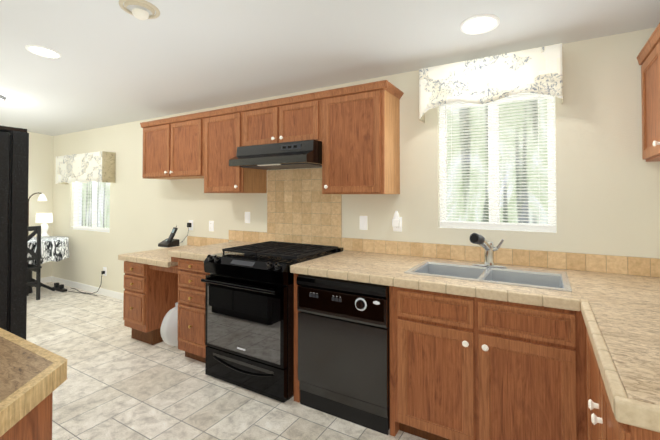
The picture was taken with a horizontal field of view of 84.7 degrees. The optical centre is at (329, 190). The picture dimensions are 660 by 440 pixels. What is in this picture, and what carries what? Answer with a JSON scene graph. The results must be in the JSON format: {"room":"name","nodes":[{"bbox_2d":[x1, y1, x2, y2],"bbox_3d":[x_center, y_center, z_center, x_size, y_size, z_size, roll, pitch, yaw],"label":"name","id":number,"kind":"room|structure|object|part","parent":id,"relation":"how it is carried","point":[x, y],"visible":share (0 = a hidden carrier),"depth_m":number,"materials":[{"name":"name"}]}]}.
{"room":"kitchen","nodes":[
{"label":"kitchen","id":0,"kind":"room"},
{"bbox_2d":[27,131,53,278],"bbox_3d":[-5.378,0.152,4.604,0.120,2.620,3.120,-1,-1,31],"label":"wall","id":1,"kind":"structure","parent":0,"point":[40,176],"depth_m":5.78,"materials":[{"name":"paint"}]},
{"bbox_2d":[35,276,50,282],"bbox_3d":[-5.296,1.417,4.589,0.012,0.090,2.970,-1,-1,31],"label":"baseboard","id":2,"kind":"structure","parent":1,"relation":"attached to","point":[45,279],"depth_m":5.81,"materials":[{"name":"white"}]},
{"bbox_2d":[26,282,425,439],"bbox_3d":[-1.964,1.461,2.625,7.990,0.060,3.240,-1,-1,31],"label":"floor","id":3,"kind":"structure","parent":0,"point":[119,383],"depth_m":2.52,"materials":[{"name":"tile"}]},
{"bbox_2d":[0,126,28,339],"bbox_3d":[-2.300,0.534,1.946,0.900,1.772,0.903,-1,-1,31],"label":"refrigerator","id":4,"kind":"object","parent":3,"relation":"on","point":[14,156],"visible":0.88,"depth_m":2.00,"materials":[{"name":"black metal"}]},
{"bbox_2d":[0,328,67,439],"bbox_3d":[-1.259,0.942,0.902,1.940,0.920,0.737,-1,-1,31],"label":"kitchen island","id":5,"kind":"object","parent":3,"relation":"on","point":[33,376],"depth_m":0.95,"materials":[{"name":"brown wood"}]},
{"bbox_2d":[27,226,41,299],"bbox_3d":[-4.173,0.971,4.794,0.415,0.990,0.440,-1,-1,31],"label":"dining chair","id":6,"kind":"object","parent":3,"relation":"on","point":[37,267],"visible":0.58,"depth_m":4.85,"materials":[{"name":"black wood"}]},
{"bbox_2d":[28,192,46,286],"bbox_3d":[-4.587,0.755,5.602,0.181,1.448,0.311,-1,-1,31],"label":"floor lamp","id":7,"kind":"object","parent":3,"relation":"on","point":[41,197],"visible":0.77,"depth_m":5.62,"materials":[{"name":"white metal"}]},
{"bbox_2d":[27,213,68,293],"bbox_3d":[-4.324,0.909,5.211,0.981,1.126,0.966,-1,-1,31],"label":"dining table","id":8,"kind":"object","parent":3,"relation":"on","point":[55,248],"visible":0.5,"depth_m":5.19,"materials":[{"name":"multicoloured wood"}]},
{"bbox_3d":[-4.330,1.092,5.199,0.900,0.761,0.900,-1,-1,31],"label":"frame","id":9,"kind":"part","parent":8,"relation":"part of","materials":[{"name":"black wood"}]},
{"bbox_2d":[35,213,52,236],"bbox_3d":[-4.422,0.532,5.600,0.216,0.360,0.216,-1,-1,31],"label":"lamp","id":10,"kind":"object","parent":8,"relation":"on","point":[44,218],"depth_m":5.55,"materials":[{"name":"white fabric"}]},
{"bbox_2d":[52,282,96,295],"bbox_3d":[-3.688,1.423,5.216,0.960,0.100,0.154,-1,-1,31],"label":"power strip","id":11,"kind":"object","parent":3,"relation":"on","point":[58,287],"visible":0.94,"depth_m":5.30,"materials":[{"name":"black plastic"}]},
{"bbox_2d":[123,261,174,344],"bbox_3d":[-1.642,1.061,3.723,0.350,0.772,0.786,-1,-1,31],"label":"base cabinet","id":12,"kind":"object","parent":3,"relation":"on","point":[149,292],"depth_m":3.39,"materials":[{"name":"brown wood"}]},
{"bbox_2d":[160,302,177,345],"bbox_3d":[-1.399,1.214,3.339,0.255,0.447,0.345,-1,-1,31],"label":"trash bag","id":13,"kind":"object","parent":3,"relation":"on","point":[169,330],"visible":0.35,"depth_m":3.23,"materials":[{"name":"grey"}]},
{"bbox_2d":[175,258,209,362],"bbox_3d":[-0.935,1.005,3.304,0.395,0.872,0.786,-1,-1,31],"label":"base cabinet","id":14,"kind":"object","parent":3,"relation":"on","point":[189,288],"depth_m":2.98,"materials":[{"name":"brown wood"}]},
{"bbox_2d":[118,241,254,267],"bbox_3d":[-1.307,0.599,3.527,1.270,0.142,0.792,-1,-1,31],"label":"countertop","id":15,"kind":"structure","parent":14,"relation":"on","point":[166,257],"depth_m":3.29,"materials":[{"name":"tile"}]},
{"bbox_2d":[158,223,190,247],"bbox_3d":[-1.762,0.501,4.112,0.265,0.262,0.238,-1,-1,31],"label":"cordless phone","id":16,"kind":"object","parent":15,"relation":"on","point":[170,241],"visible":1,"depth_m":4.07,"materials":[{"name":"black plastic"}]},
{"bbox_2d":[201,241,342,402],"bbox_3d":[-0.443,0.955,2.932,0.770,0.962,0.892,-1,-1,31],"label":"range","id":17,"kind":"object","parent":3,"relation":"on","point":[249,316],"visible":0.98,"depth_m":2.59,"materials":[{"name":"black metal"}]},
{"bbox_2d":[296,274,389,434],"bbox_3d":[0.246,0.996,2.569,0.631,0.868,0.812,-1,-1,31],"label":"dishwasher","id":18,"kind":"object","parent":3,"relation":"on","point":[344,349],"visible":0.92,"depth_m":2.23,"materials":[{"name":"black metal"}]},
{"bbox_2d":[579,310,591,439],"bbox_3d":[1.282,0.971,1.187,0.687,0.872,0.629,-1,-1,31],"label":"base cabinet","id":19,"kind":"object","parent":3,"relation":"on","point":[585,344],"depth_m":1.63,"materials":[{"name":"brown wood"}]},
{"bbox_2d":[308,251,429,268],"bbox_3d":[0.257,0.533,2.604,0.754,0.041,0.480,-1,-1,31],"label":"countertop","id":20,"kind":"structure","parent":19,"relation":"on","point":[350,258],"depth_m":2.68,"materials":[{"name":"tile"}]},
{"bbox_2d":[290,261,659,310],"bbox_3d":[0.764,0.524,1.923,2.322,0.047,0.162,-1,-1,31],"label":"countertop","id":21,"kind":"structure","parent":19,"relation":"on","point":[373,274],"depth_m":1.92,"materials":[{"name":"tile"}]},
{"bbox_2d":[342,250,646,276],"bbox_3d":[1.097,0.531,2.484,2.318,0.041,0.136,-1,-1,31],"label":"countertop","id":22,"kind":"structure","parent":19,"relation":"on","point":[387,255],"depth_m":2.45,"materials":[{"name":"tile"}]},
{"bbox_2d":[404,233,571,291],"bbox_3d":[0.946,0.469,2.205,0.850,0.403,0.512,-1,-1,31],"label":"sink","id":23,"kind":"object","parent":22,"relation":"in","point":[488,270],"visible":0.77,"depth_m":2.28,"materials":[{"name":"silver metal"}]},
{"bbox_2d":[404,259,571,291],"bbox_3d":[0.946,0.583,2.202,0.850,0.175,0.510,-1,-1,31],"label":"basin","id":24,"kind":"object","parent":23,"relation":"in","point":[479,272],"depth_m":2.26,"materials":[{"name":"silver metal"}]},
{"bbox_2d":[470,233,506,266],"bbox_3d":[1.016,0.384,2.334,0.216,0.228,0.220,-1,-1,31],"label":"faucet","id":25,"kind":"object","parent":22,"relation":"on","point":[489,249],"depth_m":2.36,"materials":[{"name":"silver metal"}]},
{"bbox_2d":[562,269,659,296],"bbox_3d":[1.615,0.520,1.798,0.724,0.041,0.480,-1,-1,31],"label":"countertop","id":26,"kind":"structure","parent":19,"relation":"on","point":[613,283],"depth_m":1.94,"materials":[{"name":"tile"}]},
{"bbox_2d":[574,297,659,432],"bbox_3d":[1.185,0.510,1.042,0.697,0.047,0.900,-1,-1,31],"label":"countertop","id":27,"kind":"structure","parent":19,"relation":"on","point":[621,314],"depth_m":1.08,"materials":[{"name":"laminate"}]},
{"bbox_2d":[591,346,659,439],"bbox_3d":[1.073,0.965,0.835,0.687,0.872,0.430,-1,-1,31],"label":"base cabinet","id":28,"kind":"object","parent":3,"relation":"on","point":[604,425],"depth_m":1.09,"materials":[{"name":"brown wood"}]},
{"bbox_2d":[0,0,659,135],"bbox_3d":[-1.964,-1.091,2.666,7.990,0.311,3.240,-1,-1,31],"label":"ceiling","id":29,"kind":"structure","parent":0,"point":[114,64],"depth_m":2.49,"materials":[{"name":"white paint"}]},
{"bbox_2d":[0,95,5,103],"bbox_3d":[-3.634,-0.960,3.838,0.290,0.104,0.290,-1,-5,31],"label":"dome light","id":30,"kind":"object","parent":29,"relation":"attached to","point":[2,99],"visible":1,"depth_m":3.88,"materials":[{"name":"white glass"}]},
{"bbox_2d":[25,45,60,57],"bbox_3d":[-2.148,-1.054,2.717,0.214,0.039,0.214,-1,-5,31],"label":"recessed light","id":31,"kind":"object","parent":29,"relation":"in","point":[43,51],"visible":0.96,"depth_m":2.71,"materials":[{"name":"white glass"}]},
{"bbox_2d":[119,0,159,19],"bbox_3d":[-1.100,-1.037,2.093,0.214,0.092,0.214,-1,-5,31],"label":"recessed light","id":32,"kind":"object","parent":29,"relation":"in","point":[139,14],"visible":1,"depth_m":2.06,"materials":[{"name":"beige metal"}]},
{"bbox_2d":[460,14,499,34],"bbox_3d":[0.886,-0.994,2.147,0.220,0.039,0.220,-1,-5,31],"label":"recessed light","id":33,"kind":"object","parent":29,"relation":"in","point":[479,24],"visible":0.9,"depth_m":2.14,"materials":[{"name":"white glass"}]},
{"bbox_2d":[52,27,659,292],"bbox_3d":[-1.167,0.142,3.987,7.990,2.620,0.120,-1,-1,31],"label":"wall","id":34,"kind":"structure","parent":0,"point":[607,189],"depth_m":2.78,"materials":[{"name":"paint"}]},
{"bbox_2d":[55,151,115,232],"bbox_3d":[-3.535,0.038,5.271,1.314,1.111,0.283,-1,-1,31],"label":"dining room window","id":35,"kind":"structure","parent":34,"relation":"in","point":[87,168],"depth_m":5.21,"materials":[{"name":"beige fabric"}]},
{"bbox_2d":[71,181,109,229],"bbox_3d":[-3.538,0.055,5.344,1.094,1.018,0.034,-1,-1,31],"label":"blind","id":36,"kind":"object","parent":35,"relation":"attached to","point":[93,183],"depth_m":5.37,"materials":[{"name":"white plastic"}]},
{"bbox_3d":[-3.521,0.070,5.372,1.110,1.050,0.095,-1,-1,31],"label":"frame","id":37,"kind":"part","parent":35,"relation":"part of","materials":[{"name":"white plastic"}]},
{"bbox_2d":[51,276,123,299],"bbox_3d":[-3.102,1.425,5.036,3.328,0.090,0.012,-1,-1,31],"label":"baseboard","id":38,"kind":"structure","parent":34,"relation":"attached to","point":[101,291],"depth_m":5.27,"materials":[{"name":"white wood"}]},
{"bbox_2d":[140,112,203,179],"bbox_3d":[-1.597,-0.358,3.972,1.035,0.812,0.353,-1,-1,31],"label":"upper cabinet","id":39,"kind":"object","parent":34,"relation":"attached to","point":[173,147],"depth_m":3.80,"materials":[{"name":"brown wood"}]},
{"bbox_2d":[189,220,192,229],"bbox_3d":[-1.601,0.400,4.164,0.070,0.115,0.009,-1,-1,31],"label":"outlet","id":40,"kind":"object","parent":34,"relation":"attached to","point":[190,221],"depth_m":4.15,"materials":[{"name":"white plastic"}]},
{"bbox_2d":[71,271,104,293],"bbox_3d":[-3.531,1.299,5.235,0.835,0.343,0.092,-1,-1,31],"label":"cord","id":41,"kind":"object","parent":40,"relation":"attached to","point":[102,272],"visible":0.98,"depth_m":5.08,"materials":[{"name":"black plastic"}]},
{"bbox_2d":[209,221,213,230],"bbox_3d":[-1.309,0.392,3.991,0.070,0.115,0.009,-1,-1,31],"label":"outlet","id":42,"kind":"object","parent":34,"relation":"attached to","point":[211,223],"depth_m":3.98,"materials":[{"name":"white plastic"}]},
{"bbox_2d":[204,105,239,192],"bbox_3d":[-0.948,-0.364,3.587,0.535,0.812,0.353,-1,-1,31],"label":"upper cabinet","id":43,"kind":"object","parent":34,"relation":"attached to","point":[221,126],"depth_m":3.44,"materials":[{"name":"brown wood"}]},
{"bbox_2d":[245,212,249,222],"bbox_3d":[-0.850,0.278,3.717,0.070,0.115,0.012,-1,-1,31],"label":"outlet","id":44,"kind":"object","parent":34,"relation":"attached to","point":[247,214],"depth_m":3.71,"materials":[{"name":"white plastic"}]},
{"bbox_2d":[240,91,323,193],"bbox_3d":[-0.350,-0.370,3.232,0.885,0.812,0.353,-1,-1,31],"label":"upper cabinet","id":45,"kind":"object","parent":34,"relation":"attached to","point":[298,117],"depth_m":3.09,"materials":[{"name":"brown wood"}]},
{"bbox_2d":[229,140,321,169],"bbox_3d":[-0.394,-0.296,3.158,0.815,0.186,0.521,-1,-1,31],"label":"range hood","id":46,"kind":"object","parent":45,"relation":"attached to","point":[294,155],"visible":0.98,"depth_m":2.95,"materials":[{"name":"black painted metal"}]},
{"bbox_2d":[360,216,366,229],"bbox_3d":[0.281,0.272,3.046,0.070,0.115,0.012,-1,-1,31],"label":"outlet","id":47,"kind":"object","parent":34,"relation":"attached to","point":[363,222],"depth_m":3.04,"materials":[{"name":"white plastic"}]},
{"bbox_2d":[324,80,403,193],"bbox_3d":[0.243,-0.376,2.880,0.525,0.812,0.353,-1,-1,31],"label":"upper cabinet","id":48,"kind":"object","parent":34,"relation":"attached to","point":[355,130],"depth_m":2.72,"materials":[{"name":"brown wood"}]},
{"bbox_2d":[392,211,400,226],"bbox_3d":[0.528,0.225,2.875,0.060,0.129,0.044,-1,-1,31],"label":"night light","id":49,"kind":"object","parent":34,"relation":"attached to","point":[396,221],"visible":0.88,"depth_m":2.86,"materials":[{"name":"white plastic"}]},
{"bbox_2d":[393,217,401,231],"bbox_3d":[0.540,0.269,2.895,0.070,0.115,0.009,-1,-1,31],"label":"outlet","id":50,"kind":"object","parent":34,"relation":"attached to","point":[399,229],"depth_m":2.88,"materials":[{"name":"white plastic"}]},
{"bbox_2d":[187,168,659,277],"bbox_3d":[0.237,0.204,3.075,4.396,0.822,0.008,-1,-1,31],"label":"tile backsplash","id":51,"kind":"structure","parent":34,"relation":"attached to","point":[302,208],"depth_m":3.19,"materials":[{"name":"beige tile"}]},
{"bbox_2d":[419,43,562,232],"bbox_3d":[1.103,-0.311,2.546,0.899,1.181,0.243,-1,-1,31],"label":"window","id":52,"kind":"structure","parent":34,"relation":"in","point":[493,83],"depth_m":2.51,"materials":[{"name":"white fabric"}]},
{"bbox_2d":[439,93,554,227],"bbox_3d":[1.153,-0.214,2.563,0.744,0.928,0.034,-1,-1,31],"label":"blind","id":53,"kind":"object","parent":52,"relation":"attached to","point":[493,164],"depth_m":2.55,"materials":[{"name":"white plastic"}]},
{"bbox_3d":[1.169,-0.200,2.591,0.760,0.960,0.095,-1,-1,31],"label":"frame","id":54,"kind":"part","parent":52,"relation":"part of","materials":[{"name":"white plastic"}]},
{"bbox_3d":[1.389,0.088,0.586,0.120,2.620,3.120,-1,-1,31],"label":"wall","id":55,"kind":"structure","parent":0,"visible":0},
{"bbox_2d":[637,33,659,161],"bbox_3d":[1.851,-0.485,1.831,0.341,0.626,0.516,-1,-1,31],"label":"upper cabinet","id":56,"kind":"object","parent":55,"relation":"attached to","point":[648,57],"depth_m":2.02,"materials":[{"name":"brown wood"}]},
{"bbox_2d":[653,23,659,158],"bbox_3d":[1.637,-0.491,1.471,0.341,0.626,0.560,-1,-1,31],"label":"upper cabinet","id":57,"kind":"object","parent":55,"relation":"attached to","point":[656,34],"depth_m":1.85,"materials":[{"name":"brown wood"}]},
{"label":"outside","id":58,"kind":"structure","parent":0,"visible":0},
{"bbox_2d":[82,181,109,227],"bbox_3d":[-3.086,0.282,6.102,4.310,3.050,0.001,-1,-1,31],"label":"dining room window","id":59,"kind":"structure","parent":58,"point":[89,223],"depth_m":6.87,"materials":[{"name":"black"}]}
]}

